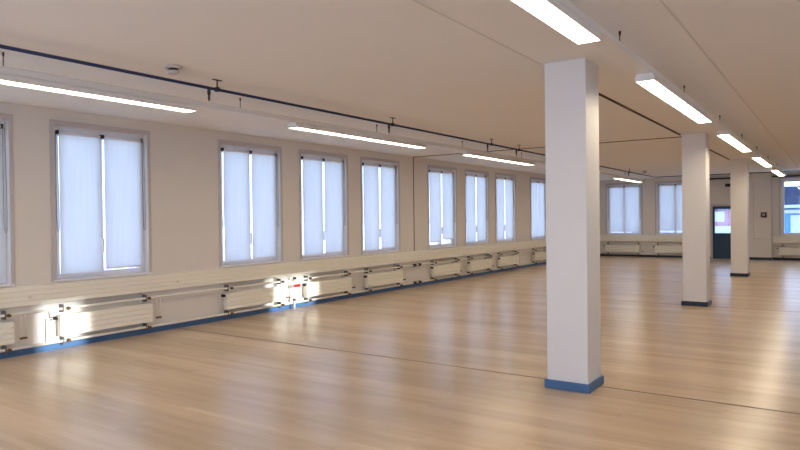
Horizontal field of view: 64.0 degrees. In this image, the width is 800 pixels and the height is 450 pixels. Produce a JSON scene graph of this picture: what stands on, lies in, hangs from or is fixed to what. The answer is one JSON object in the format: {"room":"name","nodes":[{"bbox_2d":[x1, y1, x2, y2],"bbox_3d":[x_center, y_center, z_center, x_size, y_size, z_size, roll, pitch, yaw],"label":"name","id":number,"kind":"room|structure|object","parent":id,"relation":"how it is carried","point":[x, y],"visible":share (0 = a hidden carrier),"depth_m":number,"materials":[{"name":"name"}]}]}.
{"room":"empty office space","nodes":[
{"label":"empty office space","id":0,"kind":"room"},
{"bbox_2d":[0,102,545,349],"bbox_3d":[-0.372,-0.060,14.848,0.330,3.165,29.843,0,1,34],"label":"wall","id":1,"kind":"structure","parent":0,"point":[183,160],"depth_m":10.22,"materials":[{"name":"paint"}]},
{"bbox_2d":[0,113,15,286],"bbox_3d":[-5.307,-0.297,7.429,0.198,2.136,1.496,0,1,34],"label":"window","id":2,"kind":"structure","parent":1,"relation":"in","point":[3,282],"depth_m":7.98,"materials":[{"name":"paint"}]},
{"bbox_2d":[0,124,7,279],"bbox_3d":[-5.097,-0.284,7.705,0.066,1.924,0.662,0,1,34],"label":"roller blind","id":3,"kind":"object","parent":2,"relation":"attached to","point":[1,125],"visible":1,"depth_m":7.92,"materials":[{"name":"fabric"}]},
{"bbox_2d":[0,315,27,345],"bbox_3d":[-5.175,1.333,7.365,0.141,0.388,1.674,0,1,34],"label":"radiator","id":4,"kind":"object","parent":1,"relation":"attached to","point":[6,328],"visible":1,"depth_m":7.82,"materials":[{"name":"white metal"}]},
{"bbox_2d":[49,119,151,281],"bbox_3d":[-4.217,-0.327,9.029,0.198,2.136,1.496,0,1,34],"label":"window","id":5,"kind":"structure","parent":1,"relation":"in","point":[55,238],"depth_m":8.90,"materials":[{"name":"paint"}]},
{"bbox_2d":[55,130,101,276],"bbox_3d":[-4.386,-0.291,8.750,0.066,1.949,0.654,0,1,34],"label":"roller blind","id":6,"kind":"object","parent":5,"relation":"attached to","point":[79,183],"visible":1,"depth_m":8.74,"materials":[{"name":"fabric"}]},
{"bbox_2d":[101,135,145,268],"bbox_3d":[-4.009,-0.328,9.303,0.066,1.896,0.656,0,1,34],"label":"roller blind","id":7,"kind":"object","parent":5,"relation":"attached to","point":[122,156],"visible":1,"depth_m":9.28,"materials":[{"name":"fabric"}]},
{"bbox_2d":[48,298,161,341],"bbox_3d":[-4.086,1.304,8.965,0.141,0.388,1.674,0,1,34],"label":"radiator","id":8,"kind":"object","parent":1,"relation":"attached to","point":[94,320],"visible":1,"depth_m":8.84,"materials":[{"name":"metal"}]},
{"bbox_2d":[217,139,282,267],"bbox_3d":[-2.663,-0.368,11.311,0.198,2.136,1.496,0,1,34],"label":"window","id":9,"kind":"structure","parent":1,"relation":"in","point":[252,261],"depth_m":11.22,"materials":[{"name":"paint"}]},
{"bbox_2d":[221,148,250,262],"bbox_3d":[-2.829,-0.333,11.036,0.066,1.949,0.643,0,1,34],"label":"roller blind","id":10,"kind":"object","parent":9,"relation":"attached to","point":[236,227],"visible":1,"depth_m":11.03,"materials":[{"name":"fabric"}]},
{"bbox_2d":[250,151,278,258],"bbox_3d":[-2.454,-0.355,11.587,0.066,1.924,0.662,0,1,34],"label":"roller blind","id":11,"kind":"object","parent":9,"relation":"attached to","point":[264,173],"visible":1,"depth_m":11.57,"materials":[{"name":"fabric"}]},
{"bbox_2d":[218,282,290,313],"bbox_3d":[-2.531,1.262,11.247,0.141,0.388,1.674,0,1,34],"label":"radiator","id":12,"kind":"object","parent":1,"relation":"attached to","point":[239,299],"visible":1,"depth_m":11.11,"materials":[{"name":"metal"}]},
{"bbox_2d":[0,239,545,308],"bbox_3d":[-0.201,0.776,14.746,0.060,0.248,29.843,0,1,34],"label":"window sill","id":13,"kind":"structure","parent":1,"relation":"attached to","point":[10,297],"depth_m":10.46,"materials":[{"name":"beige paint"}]},
{"bbox_2d":[0,262,545,358],"bbox_3d":[-0.210,1.483,14.765,0.020,0.077,29.843,0,1,34],"label":"baseboard","id":14,"kind":"structure","parent":1,"relation":"attached to","point":[20,352],"depth_m":10.43,"materials":[{"name":"blue"}]},
{"bbox_2d":[0,261,545,354],"bbox_3d":[-0.145,1.408,14.739,0.151,0.104,29.766,0,1,34],"label":"pipe","id":15,"kind":"object","parent":1,"relation":"attached to","point":[226,313],"visible":0.91,"depth_m":10.66,"materials":[{"name":"metal"}]},
{"bbox_2d":[0,249,545,319],"bbox_3d":[-0.150,0.982,14.735,0.151,0.104,29.766,0,1,34],"label":"pipe","id":16,"kind":"object","parent":1,"relation":"attached to","point":[144,298],"visible":0.95,"depth_m":10.64,"materials":[{"name":"metal"}]},
{"bbox_2d":[299,149,348,259],"bbox_3d":[-1.567,-0.398,12.920,0.198,2.136,1.496,0,1,34],"label":"window","id":17,"kind":"structure","parent":1,"relation":"in","point":[331,255],"depth_m":12.88,"materials":[{"name":"paint"}]},
{"bbox_2d":[301,156,323,256],"bbox_3d":[-1.733,-0.362,12.645,0.066,1.949,0.643,0,1,34],"label":"roller blind","id":18,"kind":"object","parent":17,"relation":"attached to","point":[311,168],"visible":0.9,"depth_m":12.63,"materials":[{"name":"fabric"}]},
{"bbox_2d":[324,158,345,253],"bbox_3d":[-1.358,-0.385,13.196,0.066,1.924,0.662,0,1,34],"label":"roller blind","id":19,"kind":"object","parent":17,"relation":"attached to","point":[334,170],"visible":1,"depth_m":13.16,"materials":[{"name":"fabric"}]},
{"bbox_2d":[300,274,355,300],"bbox_3d":[-1.436,1.232,12.856,0.141,0.388,1.674,0,1,34],"label":"radiator","id":20,"kind":"object","parent":1,"relation":"attached to","point":[322,287],"visible":0.99,"depth_m":12.72,"materials":[{"name":"metal"}]},
{"bbox_2d":[360,156,400,254],"bbox_3d":[-0.484,-0.427,14.511,0.198,2.136,1.496,0,1,34],"label":"window","id":21,"kind":"structure","parent":1,"relation":"in","point":[362,159],"depth_m":14.46,"materials":[{"name":"paint"}]},
{"bbox_2d":[362,163,379,251],"bbox_3d":[-0.649,-0.391,14.236,0.066,1.949,0.643,0,1,34],"label":"roller blind","id":22,"kind":"object","parent":21,"relation":"attached to","point":[370,172],"visible":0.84,"depth_m":14.23,"materials":[{"name":"fabric"}]},
{"bbox_2d":[380,164,396,248],"bbox_3d":[-0.274,-0.414,14.787,0.066,1.924,0.662,0,1,34],"label":"roller blind","id":23,"kind":"object","parent":21,"relation":"attached to","point":[387,173],"visible":1,"depth_m":14.77,"materials":[{"name":"fabric"}]},
{"bbox_2d":[362,270,405,290],"bbox_3d":[-0.352,1.203,14.447,0.141,0.388,1.674,0,1,34],"label":"radiator","id":24,"kind":"object","parent":1,"relation":"attached to","point":[377,279],"visible":1,"depth_m":14.28,"materials":[{"name":"metal"}]},
{"bbox_2d":[413,157,414,250],"bbox_3d":[0.337,-0.511,15.594,0.007,2.296,0.022,0,1,34],"label":"trim","id":25,"kind":"structure","parent":1,"relation":"attached to","point":[413,157],"depth_m":15.58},
{"bbox_2d":[427,164,457,248],"bbox_3d":[1.064,-0.469,16.783,0.198,2.136,1.496,0,1,34],"label":"window","id":26,"kind":"structure","parent":1,"relation":"in","point":[450,244],"depth_m":16.77,"materials":[{"name":"paint"}]},
{"bbox_2d":[429,170,441,241],"bbox_3d":[0.898,-0.484,16.508,0.066,1.847,0.643,0,1,34],"label":"roller blind","id":27,"kind":"object","parent":26,"relation":"attached to","point":[434,176],"visible":0.91,"depth_m":16.51,"materials":[{"name":"fabric"}]},
{"bbox_2d":[442,172,454,239],"bbox_3d":[1.273,-0.519,17.059,0.066,1.797,0.662,0,1,34],"label":"roller blind","id":28,"kind":"object","parent":26,"relation":"attached to","point":[447,177],"visible":1,"depth_m":17.02,"materials":[{"name":"fabric"}]},
{"bbox_2d":[429,260,461,279],"bbox_3d":[1.196,1.161,16.720,0.141,0.388,1.674,0,1,34],"label":"radiator","id":29,"kind":"object","parent":1,"relation":"attached to","point":[453,268],"visible":1,"depth_m":16.58,"materials":[{"name":"metal"}]},
{"bbox_2d":[464,169,489,245],"bbox_3d":[2.160,-0.498,18.392,0.198,2.136,1.496,0,1,34],"label":"window","id":30,"kind":"structure","parent":1,"relation":"in","point":[470,171],"depth_m":18.37,"materials":[{"name":"paint"}]},
{"bbox_2d":[466,174,475,242],"bbox_3d":[1.994,-0.462,18.118,0.066,1.949,0.643,0,1,34],"label":"roller blind","id":31,"kind":"object","parent":30,"relation":"attached to","point":[470,179],"visible":1,"depth_m":18.11,"materials":[{"name":"fabric"}]},
{"bbox_2d":[476,175,486,241],"bbox_3d":[2.370,-0.485,18.669,0.066,1.924,0.662,0,1,34],"label":"roller blind","id":32,"kind":"object","parent":30,"relation":"attached to","point":[481,181],"visible":1,"depth_m":18.66,"materials":[{"name":"fabric"}]},
{"bbox_2d":[466,256,493,273],"bbox_3d":[2.292,1.132,18.328,0.141,0.388,1.674,0,1,34],"label":"radiator","id":33,"kind":"object","parent":1,"relation":"attached to","point":[474,265],"visible":1,"depth_m":18.16,"materials":[{"name":"metal"}]},
{"bbox_2d":[495,173,515,242],"bbox_3d":[3.243,-0.527,19.983,0.198,2.136,1.496,0,1,34],"label":"window","id":34,"kind":"structure","parent":1,"relation":"in","point":[496,174],"depth_m":19.97,"materials":[{"name":"paint"}]},
{"bbox_2d":[496,177,504,240],"bbox_3d":[3.078,-0.491,19.709,0.066,1.949,0.643,0,1,34],"label":"roller blind","id":35,"kind":"object","parent":34,"relation":"attached to","point":[499,181],"visible":0.95,"depth_m":19.71,"materials":[{"name":"fabric"}]},
{"bbox_2d":[505,178,513,238],"bbox_3d":[3.453,-0.514,20.259,0.066,1.924,0.662,0,1,34],"label":"roller blind","id":36,"kind":"object","parent":34,"relation":"attached to","point":[509,195],"visible":1,"depth_m":20.25,"materials":[{"name":"fabric"}]},
{"bbox_2d":[497,253,519,266],"bbox_3d":[3.375,1.103,19.919,0.141,0.388,1.674,0,1,34],"label":"radiator","id":37,"kind":"object","parent":1,"relation":"attached to","point":[507,260],"visible":1,"depth_m":19.77,"materials":[{"name":"metal"}]},
{"bbox_2d":[530,177,545,239],"bbox_3d":[4.754,-0.568,22.201,0.198,2.136,1.496,0,1,34],"label":"window","id":38,"kind":"structure","parent":1,"relation":"in","point":[531,178],"depth_m":21.84,"materials":[{"name":"paint"}]},
{"bbox_2d":[531,181,537,237],"bbox_3d":[4.589,-0.532,21.927,0.066,1.949,0.643,0,1,34],"label":"roller blind","id":39,"kind":"object","parent":38,"relation":"attached to","point":[534,199],"visible":1,"depth_m":21.93,"materials":[{"name":"fabric"}]},
{"bbox_2d":[538,182,545,236],"bbox_3d":[4.964,-0.555,22.478,0.066,1.924,0.662,0,1,34],"label":"roller blind","id":40,"kind":"object","parent":38,"relation":"attached to","point":[541,200],"visible":1,"depth_m":22.46,"materials":[{"name":"fabric"}]},
{"bbox_2d":[532,251,545,260],"bbox_3d":[4.886,1.062,22.137,0.141,0.388,1.674,0,1,34],"label":"radiator","id":41,"kind":"object","parent":1,"relation":"attached to","point":[536,256],"visible":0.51,"depth_m":21.80,"materials":[{"name":"metal"}]},
{"bbox_2d":[418,288,794,311],"bbox_3d":[5.452,1.486,11.801,12.672,0.001,0.033,0,1,34],"label":"trim","id":42,"kind":"structure","parent":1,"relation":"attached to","point":[418,288],"depth_m":12.29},
{"bbox_2d":[0,256,799,449],"bbox_3d":[5.029,1.607,11.199,13.354,0.220,30.503,0,1,34],"label":"floor","id":43,"kind":"structure","parent":0,"point":[173,389],"depth_m":6.71,"materials":[{"name":"brown wood"}]},
{"bbox_2d":[293,277,300,308],"bbox_3d":[-1.943,1.270,11.962,0.104,0.600,0.154,0,1,34],"label":"valve","id":44,"kind":"object","parent":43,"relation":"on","point":[294,278],"visible":1,"depth_m":11.95,"materials":[{"name":"white metal"}]},
{"bbox_2d":[179,328,799,413],"bbox_3d":[1.778,1.584,6.407,12.672,0.001,0.026,0,1,34],"label":"trim","id":45,"kind":"structure","parent":43,"relation":"in","point":[179,328],"depth_m":6.84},
{"bbox_2d":[544,58,603,393],"bbox_3d":[1.707,0.004,6.311,0.449,3.165,0.449,0,1,34],"label":"column","id":46,"kind":"structure","parent":43,"relation":"on","point":[571,86],"depth_m":6.15,"materials":[{"name":"paint"}]},
{"bbox_2d":[681,133,711,306],"bbox_3d":[5.508,-0.098,11.905,0.449,3.165,0.449,0,1,34],"label":"column","id":47,"kind":"structure","parent":43,"relation":"on","point":[695,146],"depth_m":11.74,"materials":[{"name":"paint"}]},
{"bbox_2d":[730,159,749,276],"bbox_3d":[9.263,-0.199,17.439,0.449,3.165,0.449,0,1,34],"label":"column","id":48,"kind":"structure","parent":43,"relation":"on","point":[739,168],"depth_m":17.27,"materials":[{"name":"paint"}]},
{"bbox_2d":[0,0,799,180],"bbox_3d":[4.990,-1.804,11.164,13.354,0.275,30.503,0,1,34],"label":"ceiling","id":49,"kind":"structure","parent":0,"point":[405,61],"depth_m":6.23,"materials":[{"name":"paint"}]},
{"bbox_2d":[165,64,181,74],"bbox_3d":[-2.187,-1.492,6.174,0.158,0.079,0.158,0,1,34],"label":"smoke detector","id":50,"kind":"object","parent":49,"relation":"attached to","point":[172,69],"visible":1,"depth_m":6.13,"materials":[{"name":"paint"}]},
{"bbox_2d":[0,52,645,180],"bbox_3d":[1.390,-1.545,12.735,0.132,0.192,27.940,0,1,34],"label":"track","id":51,"kind":"object","parent":49,"relation":"hanging from","point":[3,69],"visible":0.85,"depth_m":7.67,"materials":[{"name":"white metal"}]},
{"bbox_2d":[0,72,197,112],"bbox_3d":[-3.277,-1.287,5.882,0.172,0.068,3.300,0,1,34],"label":"strip light","id":52,"kind":"object","parent":51,"relation":"hanging from","point":[6,79],"visible":1,"depth_m":6.22,"materials":[{"name":"white plastic"}]},
{"bbox_2d":[287,122,426,148],"bbox_3d":[-0.522,-1.361,9.928,0.172,0.068,3.300,0,1,34],"label":"strip light","id":53,"kind":"object","parent":51,"relation":"hanging from","point":[294,125],"visible":1,"depth_m":9.57,"materials":[{"name":"white plastic"}]},
{"bbox_2d":[613,176,642,182],"bbox_3d":[8.047,-1.591,22.509,0.172,0.068,3.300,0,1,34],"label":"strip light","id":54,"kind":"object","parent":51,"relation":"hanging from","point":[617,177],"visible":1,"depth_m":22.31,"materials":[{"name":"white plastic"}]},
{"bbox_2d":[0,44,799,176],"bbox_3d":[5.543,-1.532,9.307,9.581,0.241,27.280,0,1,34],"label":"pipe","id":55,"kind":"object","parent":49,"relation":"hanging from","point":[216,89],"visible":0.84,"depth_m":6.95,"materials":[{"name":"black metal"}]},
{"bbox_2d":[412,0,541,64],"bbox_3d":[-1.107,-1.506,2.616,0.016,0.003,8.844,0,1,34],"label":"trim","id":56,"kind":"structure","parent":49,"relation":"attached to","point":[412,0],"depth_m":5.01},
{"bbox_2d":[462,151,534,165],"bbox_3d":[2.215,-1.435,13.945,0.172,0.068,3.300,0,1,34],"label":"strip light","id":57,"kind":"object","parent":49,"relation":"hanging from","point":[467,153],"visible":1,"depth_m":13.67,"materials":[{"name":"white plastic"}]},
{"bbox_2d":[467,155,529,164],"bbox_3d":[2.215,-1.416,13.946,0.153,0.012,3.267,0,1,34],"label":"diffuser","id":58,"kind":"object","parent":57,"relation":"attached to","point":[490,157],"depth_m":13.87,"materials":[{"name":"white plastic"}]},
{"bbox_2d":[418,136,681,156],"bbox_3d":[2.875,-1.666,13.861,6.160,0.009,0.050,0,1,34],"label":"trim","id":59,"kind":"structure","parent":49,"relation":"attached to","point":[681,136],"depth_m":13.72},
{"bbox_2d":[599,93,680,134],"bbox_3d":[3.396,-1.622,9.224,0.033,0.013,6.358,0,1,34],"label":"trim","id":60,"kind":"structure","parent":49,"relation":"attached to","point":[600,94],"depth_m":9.27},
{"bbox_2d":[558,0,786,175],"bbox_3d":[5.171,-1.562,10.159,0.132,0.192,27.940,0,1,34],"label":"track","id":61,"kind":"object","parent":49,"relation":"hanging from","point":[609,43],"visible":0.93,"depth_m":5.36,"materials":[{"name":"white metal"}]},
{"bbox_2d":[510,0,601,44],"bbox_3d":[0.418,-1.302,3.179,0.172,0.068,3.300,0,1,34],"label":"strip light","id":62,"kind":"object","parent":61,"relation":"hanging from","point":[553,13],"visible":1,"depth_m":4.04,"materials":[{"name":"white plastic"}]},
{"bbox_2d":[717,130,751,151],"bbox_3d":[5.916,-1.450,11.251,0.172,0.068,3.300,0,1,34],"label":"strip light","id":63,"kind":"object","parent":61,"relation":"hanging from","point":[725,135],"visible":1,"depth_m":10.86,"materials":[{"name":"white plastic"}]},
{"bbox_2d":[751,155,772,166],"bbox_3d":[8.702,-1.525,15.342,0.172,0.068,3.300,0,1,34],"label":"strip light","id":64,"kind":"object","parent":61,"relation":"hanging from","point":[758,158],"visible":1,"depth_m":14.96,"materials":[{"name":"white plastic"}]},
{"bbox_2d":[753,158,770,166],"bbox_3d":[8.702,-1.506,15.342,0.153,0.012,3.267,0,1,34],"label":"diffuser","id":65,"kind":"object","parent":64,"relation":"attached to","point":[762,161],"depth_m":15.32,"materials":[{"name":"white plastic"}]},
{"bbox_2d":[770,168,784,175],"bbox_3d":[11.488,-1.599,19.433,0.172,0.068,3.300,0,1,34],"label":"strip light","id":66,"kind":"object","parent":61,"relation":"hanging from","point":[776,171],"visible":1,"depth_m":19.02,"materials":[{"name":"white plastic"}]},
{"bbox_2d":[773,170,783,175],"bbox_3d":[11.489,-1.581,19.433,0.153,0.012,3.267,0,1,34],"label":"diffuser","id":67,"kind":"object","parent":66,"relation":"attached to","point":[777,172],"depth_m":19.46,"materials":[{"name":"white plastic"}]},
{"bbox_2d":[635,72,711,123],"bbox_3d":[3.161,-1.376,7.206,0.172,0.068,3.300,0,1,34],"label":"strip light","id":68,"kind":"object","parent":49,"relation":"hanging from","point":[650,82],"visible":1,"depth_m":6.69,"materials":[{"name":"white plastic"}]},
{"bbox_2d":[659,0,798,167],"bbox_3d":[5.949,-1.669,10.513,0.019,0.004,29.843,0,1,34],"label":"trim","id":69,"kind":"structure","parent":49,"relation":"attached to","point":[661,1],"depth_m":6.13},
{"bbox_2d":[599,172,799,257],"bbox_3d":[13.501,-0.313,23.649,13.354,3.165,0.330,0,1,34],"label":"wall","id":70,"kind":"structure","parent":0,"point":[719,194],"depth_m":25.65,"materials":[{"name":"paint"}]},
{"bbox_2d":[602,244,643,252],"bbox_3d":[9.170,0.969,26.335,1.674,0.388,0.141,0,1,34],"label":"radiator","id":71,"kind":"object","parent":70,"relation":"attached to","point":[608,248],"visible":1,"depth_m":26.28,"materials":[{"name":"metal"}]},
{"bbox_2d":[605,182,642,234],"bbox_3d":[9.259,-0.664,26.412,1.496,2.136,0.198,0,1,34],"label":"window","id":72,"kind":"structure","parent":70,"relation":"in","point":[607,189],"depth_m":26.43,"materials":[{"name":"paint"}]},
{"bbox_2d":[608,186,623,231],"bbox_3d":[8.984,-0.658,26.578,0.643,1.896,0.066,0,1,34],"label":"roller blind","id":73,"kind":"object","parent":72,"relation":"attached to","point":[616,193],"visible":1,"depth_m":26.55,"materials":[{"name":"fabric"}]},
{"bbox_2d":[624,186,640,231],"bbox_3d":[9.535,-0.660,26.203,0.662,1.896,0.066,0,1,34],"label":"roller blind","id":74,"kind":"object","parent":72,"relation":"attached to","point":[632,193],"visible":1,"depth_m":26.20,"materials":[{"name":"fabric"}]},
{"bbox_2d":[600,252,679,255],"bbox_3d":[9.944,1.176,25.804,4.158,0.104,0.151,0,1,34],"label":"pipe","id":75,"kind":"object","parent":70,"relation":"attached to","point":[657,254],"visible":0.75,"depth_m":25.86,"materials":[{"name":"metal"}]},
{"bbox_2d":[600,235,681,241],"bbox_3d":[9.946,0.543,25.850,4.202,0.248,0.060,0,1,34],"label":"trim","id":76,"kind":"structure","parent":70,"relation":"attached to","point":[648,238],"depth_m":25.88,"materials":[{"name":"beige wood"}]},
{"bbox_2d":[600,242,681,244],"bbox_3d":[9.940,0.750,25.799,4.158,0.104,0.151,0,1,34],"label":"pipe","id":77,"kind":"object","parent":70,"relation":"attached to","point":[638,243],"visible":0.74,"depth_m":26.00,"materials":[{"name":"metal"}]},
{"bbox_2d":[600,254,682,257],"bbox_3d":[10.057,1.249,25.812,4.510,0.077,0.020,0,1,34],"label":"baseboard","id":78,"kind":"structure","parent":70,"relation":"attached to","point":[600,254],"depth_m":25.96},
{"bbox_2d":[652,246,681,252],"bbox_3d":[10.797,0.962,25.227,1.674,0.388,0.141,0,1,34],"label":"radiator","id":79,"kind":"object","parent":70,"relation":"attached to","point":[658,249],"visible":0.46,"depth_m":25.28,"materials":[{"name":"metal"}]},
{"bbox_2d":[655,181,681,234],"bbox_3d":[10.886,-0.671,25.304,1.496,2.136,0.198,0,1,34],"label":"window","id":80,"kind":"structure","parent":70,"relation":"in","point":[657,219],"depth_m":25.61,"materials":[{"name":"paint"}]},
{"bbox_2d":[659,184,674,229],"bbox_3d":[10.611,-0.698,25.469,0.643,1.830,0.066,0,1,34],"label":"roller blind","id":81,"kind":"object","parent":80,"relation":"attached to","point":[666,192],"visible":1,"depth_m":25.45,"materials":[{"name":"fabric"}]},
{"bbox_2d":[675,184,681,229],"bbox_3d":[11.162,-0.701,25.094,0.662,1.830,0.066,0,1,34],"label":"roller blind","id":82,"kind":"object","parent":80,"relation":"attached to","point":[678,186],"visible":0.34,"depth_m":25.20,"materials":[{"name":"fabric"}]},
{"bbox_2d":[710,204,730,258],"bbox_3d":[12.399,0.242,24.217,1.188,2.068,0.121,0,1,34],"label":"door","id":83,"kind":"structure","parent":70,"relation":"in","point":[720,243],"depth_m":24.39,"materials":[{"name":"paint"}]},
{"bbox_2d":[709,175,799,179],"bbox_3d":[15.208,-1.774,22.199,8.184,0.060,0.097,0,1,34],"label":"trim","id":84,"kind":"structure","parent":70,"relation":"attached to","point":[775,175],"depth_m":23.24,"materials":[{"name":"metal"}]},
{"bbox_2d":[749,173,771,259],"bbox_3d":[13.252,-0.308,23.499,0.726,3.165,0.198,0,1,34],"label":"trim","id":85,"kind":"structure","parent":70,"relation":"attached to","point":[760,184],"depth_m":23.44,"materials":[{"name":"paint"}]},
{"bbox_2d":[761,212,766,216],"bbox_3d":[13.270,-0.375,23.349,0.187,0.187,0.073,0,1,34],"label":"button","id":86,"kind":"object","parent":70,"relation":"attached to","point":[763,214],"visible":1,"depth_m":23.32,"materials":[{"name":"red plastic"}]},
{"bbox_2d":[772,258,799,259],"bbox_3d":[16.139,1.221,21.669,6.116,0.077,0.020,0,1,34],"label":"baseboard","id":87,"kind":"structure","parent":70,"relation":"attached to","point":[772,258],"depth_m":23.14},
{"bbox_2d":[773,236,799,242],"bbox_3d":[16.128,0.515,21.639,6.094,0.248,0.060,0,1,34],"label":"trim","id":88,"kind":"structure","parent":70,"relation":"attached to","point":[776,239],"depth_m":23.09,"materials":[{"name":"beige wood"}]},
{"bbox_2d":[775,246,799,254],"bbox_3d":[14.334,0.946,22.818,1.674,0.388,0.141,0,1,34],"label":"radiator","id":89,"kind":"object","parent":70,"relation":"attached to","point":[782,251],"visible":1,"depth_m":22.99,"materials":[{"name":"metal"}]},
{"bbox_2d":[779,176,799,235],"bbox_3d":[14.423,-0.687,22.895,1.496,2.136,0.198,0,1,34],"label":"window","id":90,"kind":"structure","parent":70,"relation":"in","point":[796,178],"depth_m":23.24,"materials":[{"name":"glass"}]},
{"label":"outside","id":91,"kind":"structure","parent":0,"visible":0},
{"bbox_2d":[784,186,799,232],"bbox_3d":[30.848,3.498,41.314,10.670,12.375,11.495,0,1,34],"label":"house","id":92,"kind":"structure","parent":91,"point":[791,193],"depth_m":39.56,"materials":[{"name":"stone"}]},
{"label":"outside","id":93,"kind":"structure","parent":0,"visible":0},
{"bbox_2d":[660,209,730,232],"bbox_3d":[22.091,3.357,46.044,8.910,12.760,9.130,0,1,34],"label":"house","id":94,"kind":"structure","parent":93,"point":[722,216],"depth_m":41.55,"materials":[{"name":"stone"}]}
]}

